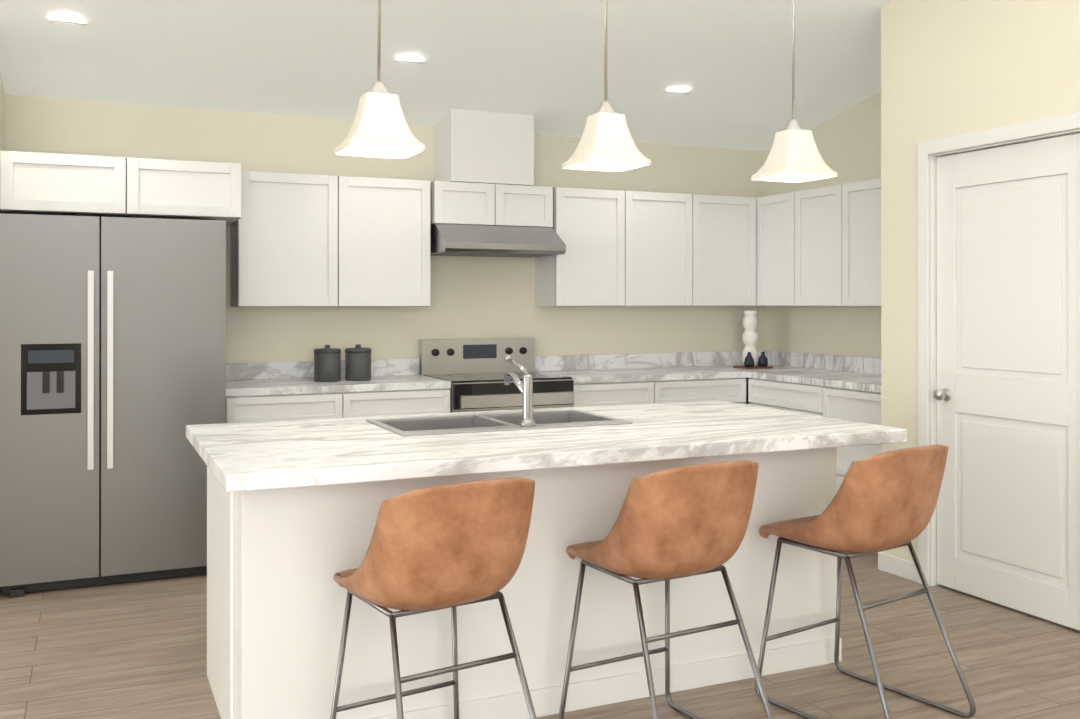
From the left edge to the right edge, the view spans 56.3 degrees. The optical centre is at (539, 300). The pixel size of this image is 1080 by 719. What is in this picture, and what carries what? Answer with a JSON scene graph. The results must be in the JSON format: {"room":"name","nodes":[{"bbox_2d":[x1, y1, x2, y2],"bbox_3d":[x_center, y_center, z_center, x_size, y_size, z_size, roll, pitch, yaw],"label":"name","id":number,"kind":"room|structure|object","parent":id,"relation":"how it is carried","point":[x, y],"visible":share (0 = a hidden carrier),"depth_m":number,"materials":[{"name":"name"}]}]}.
{"room":"kitchen","nodes":[
{"label":"kitchen","id":0,"kind":"room"},
{"bbox_2d":[0,72,4,212],"bbox_3d":[-2.757,-0.421,4.981,0.140,3.600,0.920,0,0,-24],"label":"wall","id":1,"kind":"structure","parent":0,"point":[2,120],"depth_m":5.28,"materials":[{"name":"beige paint"}]},
{"bbox_2d":[5,94,766,404],"bbox_3d":[-3.200,-0.420,5.369,10.930,3.600,0.150,0,0,-24],"label":"wall","id":2,"kind":"structure","parent":0,"point":[473,297],"depth_m":6.36,"materials":[{"name":"beige paint"}]},
{"bbox_2d":[0,150,243,225],"bbox_3d":[-2.217,-0.580,5.379,1.130,0.290,0.632,0,0,-24],"label":"upper cabinet","id":3,"kind":"object","parent":2,"relation":"attached to","point":[36,183],"depth_m":5.08,"materials":[{"name":"white wood"}]},
{"bbox_2d":[226,359,418,378],"bbox_3d":[-1.338,0.416,6.106,1.262,0.099,0.019,0,0,-24],"label":"backsplash","id":4,"kind":"structure","parent":2,"relation":"attached to","point":[302,369],"depth_m":6.04,"materials":[{"name":"white stone"}]},
{"bbox_2d":[230,171,435,306],"bbox_3d":[-1.234,-0.344,5.984,1.120,0.760,0.332,0,0,-24],"label":"upper cabinet","id":5,"kind":"object","parent":2,"relation":"attached to","point":[304,240],"depth_m":5.82,"materials":[{"name":"white wood"}]},
{"bbox_2d":[434,109,533,185],"bbox_3d":[-0.355,-0.945,6.383,0.550,0.440,0.325,0,0,-24],"label":"duct","id":6,"kind":"object","parent":2,"relation":"attached to","point":[471,146],"visible":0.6,"depth_m":6.24,"materials":[{"name":"white"}]},
{"bbox_2d":[436,181,555,229],"bbox_3d":[-0.344,-0.593,6.383,0.790,0.260,0.332,0,0,-24],"label":"upper cabinet","id":7,"kind":"object","parent":2,"relation":"attached to","point":[458,203],"depth_m":6.23,"materials":[{"name":"white wood"}]},
{"bbox_2d":[430,224,565,257],"bbox_3d":[-0.304,-0.372,6.292,0.780,0.178,0.530,0,0,-24],"label":"range hood","id":8,"kind":"object","parent":2,"relation":"attached to","point":[479,240],"visible":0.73,"depth_m":6.11,"materials":[{"name":"silver metal"}]},
{"bbox_2d":[535,187,635,305],"bbox_3d":[0.289,-0.342,6.666,0.558,0.760,0.332,0,0,-24],"label":"upper cabinet","id":9,"kind":"object","parent":2,"relation":"attached to","point":[597,227],"depth_m":6.53,"materials":[{"name":"white wood"}]},
{"bbox_2d":[535,352,694,371],"bbox_3d":[0.529,0.418,6.943,1.277,0.099,0.019,0,0,-24],"label":"backsplash","id":10,"kind":"structure","parent":2,"relation":"attached to","point":[681,359],"depth_m":6.94,"materials":[{"name":"white stone"}]},
{"bbox_2d":[636,191,703,305],"bbox_3d":[0.728,-0.342,6.863,0.636,0.760,0.332,0,0,-24],"label":"upper cabinet","id":11,"kind":"object","parent":2,"relation":"attached to","point":[669,226],"depth_m":6.76,"materials":[{"name":"white wood"}]},
{"bbox_2d":[704,195,756,305],"bbox_3d":[1.176,-0.341,7.064,0.578,0.760,0.332,0,0,-24],"label":"upper cabinet","id":12,"kind":"object","parent":2,"relation":"attached to","point":[729,221],"depth_m":6.95,"materials":[{"name":"white wood"}]},
{"bbox_2d":[696,350,767,365],"bbox_3d":[1.391,0.419,7.327,0.604,0.099,0.020,0,0,-24],"label":"backsplash","id":13,"kind":"structure","parent":2,"relation":"attached to","point":[724,358],"depth_m":7.28,"materials":[{"name":"white stone"}]},
{"bbox_2d":[0,0,891,150],"bbox_3d":[-0.114,-1.512,1.018,13.000,1.164,10.620,0,0,-24],"label":"ceiling","id":14,"kind":"structure","parent":0,"point":[726,65],"depth_m":5.39,"materials":[{"name":"white paint"}]},
{"bbox_2d":[47,20,86,25],"bbox_3d":[-2.193,-1.287,4.678,0.170,0.037,0.168,0,0,-24],"label":"recessed light","id":15,"kind":"object","parent":14,"relation":"in","point":[70,22],"visible":0.83,"depth_m":4.62,"materials":[{"name":"white"}]},
{"bbox_2d":[334,0,425,158],"bbox_3d":[-0.534,-1.079,3.349,0.260,1.173,0.260,0,0,-24],"label":"pendant light","id":16,"kind":"object","parent":14,"relation":"hanging from","point":[379,128],"visible":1,"depth_m":3.29,"materials":[{"name":"white glass"}]},
{"bbox_2d":[392,60,423,63],"bbox_3d":[-0.708,-1.276,5.398,0.170,0.037,0.168,0,0,-24],"label":"recessed light","id":17,"kind":"object","parent":14,"relation":"in","point":[407,61],"visible":0.83,"depth_m":5.33,"materials":[{"name":"white"}]},
{"bbox_2d":[562,0,650,171],"bbox_3d":[0.241,-1.079,3.697,0.260,1.173,0.260,0,0,-24],"label":"pendant light","id":18,"kind":"object","parent":14,"relation":"hanging from","point":[606,143],"visible":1,"depth_m":3.64,"materials":[{"name":"white glass"}]},
{"bbox_2d":[662,91,688,93],"bbox_3d":[0.823,-1.266,6.139,0.170,0.037,0.168,0,0,-24],"label":"recessed light","id":19,"kind":"object","parent":14,"relation":"in","point":[675,92],"visible":0.83,"depth_m":6.08,"materials":[{"name":"white"}]},
{"bbox_2d":[751,0,837,182],"bbox_3d":[1.017,-1.078,4.044,0.260,1.173,0.260,0,0,-24],"label":"pendant light","id":20,"kind":"object","parent":14,"relation":"hanging from","point":[794,155],"visible":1,"depth_m":3.99,"materials":[{"name":"white glass"}]},
{"bbox_2d":[0,551,1079,718],"bbox_3d":[-0.253,1.421,1.321,13.000,0.100,11.000,0,0,-24],"label":"floor","id":21,"kind":"structure","parent":0,"point":[130,650],"depth_m":3.82,"materials":[{"name":"brown wood"}]},
{"bbox_2d":[0,213,225,597],"bbox_3d":[-2.199,0.489,5.212,1.010,1.780,0.892,0,0,-24],"label":"fridge","id":22,"kind":"object","parent":21,"relation":"on","point":[112,357],"visible":0.92,"depth_m":4.83,"materials":[{"name":"silver metal"}]},
{"bbox_2d":[226,387,450,422],"bbox_3d":[-1.208,0.943,5.833,1.247,0.875,0.621,0,0,-24],"label":"base cabinet","id":23,"kind":"object","parent":21,"relation":"on","point":[267,391],"depth_m":5.54,"materials":[{"name":"white wood"}]},
{"bbox_2d":[226,375,449,394],"bbox_3d":[-1.215,0.485,5.830,1.262,0.040,0.624,0,0,-24],"label":"countertop","id":24,"kind":"structure","parent":23,"relation":"on","point":[233,386],"depth_m":5.66,"materials":[{"name":"white stone"}]},
{"bbox_2d":[314,345,340,381],"bbox_3d":[-1.227,0.360,5.819,0.154,0.210,0.154,0,0,-24],"label":"canister","id":25,"kind":"object","parent":24,"relation":"on","point":[327,363],"visible":1,"depth_m":5.75,"materials":[{"name":"grey"}]},
{"bbox_2d":[345,344,371,380],"bbox_3d":[-1.062,0.360,5.893,0.154,0.210,0.154,0,0,-24],"label":"canister","id":26,"kind":"object","parent":24,"relation":"on","point":[357,362],"visible":1,"depth_m":5.83,"materials":[{"name":"grey"}]},
{"bbox_2d":[330,477,536,718],"bbox_3d":[-0.302,0.920,2.811,0.454,0.907,0.628,0,0,-33],"label":"stool","id":27,"kind":"object","parent":21,"relation":"on","point":[452,546],"visible":1,"depth_m":2.62,"materials":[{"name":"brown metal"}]},
{"bbox_2d":[419,338,573,412],"bbox_3d":[-0.265,0.814,6.202,0.770,1.135,0.721,0,0,-24],"label":"range","id":28,"kind":"object","parent":21,"relation":"on","point":[473,371],"visible":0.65,"depth_m":6.32,"materials":[{"name":"silver metal"}]},
{"bbox_2d":[207,448,841,718],"bbox_3d":[-0.041,0.942,3.784,2.226,0.870,0.865,0,0,-24],"label":"kitchen island","id":29,"kind":"object","parent":21,"relation":"on","point":[293,507],"depth_m":3.33,"materials":[{"name":"white wood"}]},
{"bbox_2d":[186,400,906,491],"bbox_3d":[0.001,0.483,3.667,2.340,0.046,1.190,0,0,-24],"label":"island countertop","id":30,"kind":"structure","parent":29,"relation":"on","point":[265,456],"depth_m":3.29,"materials":[{"name":"white stone"}]},
{"bbox_2d":[366,409,632,435],"bbox_3d":[-0.161,0.555,3.820,0.890,0.201,0.500,0,0,-24],"label":"sink","id":31,"kind":"object","parent":30,"relation":"in","point":[442,424],"visible":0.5,"depth_m":3.93,"materials":[{"name":"grey metal"}]},
{"bbox_2d":[503,355,535,426],"bbox_3d":[-0.092,0.328,3.726,0.082,0.252,0.242,0,0,-24],"label":"faucet","id":32,"kind":"object","parent":30,"relation":"on","point":[525,387],"visible":1,"depth_m":3.64,"materials":[{"name":"silver metal"}]},
{"bbox_2d":[572,380,666,406],"bbox_3d":[0.359,0.944,6.536,0.634,0.875,0.621,0,0,-24],"label":"base cabinet","id":33,"kind":"object","parent":21,"relation":"on","point":[586,392],"depth_m":6.26,"materials":[{"name":"white wood"}]},
{"bbox_2d":[542,364,746,379],"bbox_3d":[0.653,0.487,6.667,1.277,0.040,0.624,0,0,-24],"label":"countertop","id":34,"kind":"structure","parent":33,"relation":"on","point":[576,373],"depth_m":6.55,"materials":[{"name":"white stone"}]},
{"bbox_2d":[558,460,773,718],"bbox_3d":[0.372,0.921,3.113,0.454,0.907,0.628,0,0,-30],"label":"stool","id":35,"kind":"object","parent":21,"relation":"on","point":[679,522],"visible":1,"depth_m":2.92,"materials":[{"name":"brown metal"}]},
{"bbox_2d":[667,376,746,404],"bbox_3d":[0.888,0.945,6.773,0.759,0.875,0.621,0,0,-24],"label":"base cabinet","id":36,"kind":"object","parent":21,"relation":"on","point":[732,389],"depth_m":6.53,"materials":[{"name":"white wood"}]},
{"bbox_2d":[747,374,811,414],"bbox_3d":[1.805,0.944,6.431,0.621,0.875,0.739,0,0,-24],"label":"base cabinet","id":37,"kind":"object","parent":21,"relation":"on","point":[784,394],"depth_m":6.33,"materials":[{"name":"white wood"}]},
{"bbox_2d":[812,382,880,490],"bbox_3d":[2.098,0.943,5.776,0.621,0.875,0.812,0,0,-24],"label":"base cabinet","id":38,"kind":"object","parent":21,"relation":"on","point":[848,388],"depth_m":5.78,"materials":[{"name":"white wood"}]},
{"bbox_2d":[699,366,880,389],"bbox_3d":[1.829,0.487,6.373,0.624,0.040,2.120,0,0,-24],"label":"countertop","id":39,"kind":"structure","parent":38,"relation":"on","point":[797,373],"depth_m":6.37,"materials":[{"name":"white stone"}]},
{"bbox_2d":[733,311,772,368],"bbox_3d":[1.476,0.269,7.003,0.220,0.398,0.170,0,0,-24],"label":"decorative vase","id":40,"kind":"object","parent":39,"relation":"on","point":[751,359],"visible":1,"depth_m":6.98,"materials":[{"name":"white ceramic"}]},
{"bbox_2d":[755,444,975,718],"bbox_3d":[1.067,0.922,3.425,0.454,0.907,0.628,0,0,-35],"label":"stool","id":41,"kind":"object","parent":21,"relation":"on","point":[884,501],"visible":1,"depth_m":3.24,"materials":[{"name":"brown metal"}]},
{"bbox_2d":[767,92,880,357],"bbox_3d":[2.185,-0.418,6.534,0.150,3.600,2.130,0,0,-24],"label":"wall","id":42,"kind":"structure","parent":0,"point":[848,143],"depth_m":6.74,"materials":[{"name":"beige paint"}]},
{"bbox_2d":[756,178,880,306],"bbox_3d":[2.027,-0.343,6.293,0.332,0.760,1.808,0,0,-24],"label":"upper cabinet","id":43,"kind":"object","parent":42,"relation":"attached to","point":[821,246],"depth_m":6.43,"materials":[{"name":"white wood"}]},
{"bbox_2d":[768,351,880,373],"bbox_3d":[2.105,0.417,6.497,0.019,0.099,2.120,0,0,-24],"label":"backsplash","id":44,"kind":"structure","parent":42,"relation":"attached to","point":[775,358],"depth_m":6.84,"materials":[{"name":"white stone"}]},
{"bbox_2d":[881,0,1079,585],"bbox_3d":[3.479,-0.429,1.459,0.120,3.600,8.190,0,0,-24],"label":"wall","id":45,"kind":"structure","parent":0,"point":[950,68],"depth_m":4.86,"materials":[{"name":"beige paint"}]},
{"bbox_2d":[878,552,917,582],"bbox_3d":[1.796,1.334,5.051,0.016,0.090,0.276,0,0,-24],"label":"baseboard","id":46,"kind":"structure","parent":45,"relation":"attached to","point":[899,567],"depth_m":5.03,"materials":[{"name":"white wood"}]},
{"bbox_2d":[918,112,1079,585],"bbox_3d":[2.106,0.304,4.502,0.136,2.147,0.984,0,0,-24],"label":"door frame","id":47,"kind":"structure","parent":45,"relation":"attached to","point":[927,258],"depth_m":4.87,"materials":[{"name":"white wood"}]},
{"bbox_2d":[934,133,1079,630],"bbox_3d":[2.070,0.337,4.484,0.103,2.058,0.834,0,0,-24],"label":"door","id":48,"kind":"structure","parent":45,"relation":"in","point":[1007,394],"depth_m":4.48,"materials":[{"name":"white wood"}]}
]}

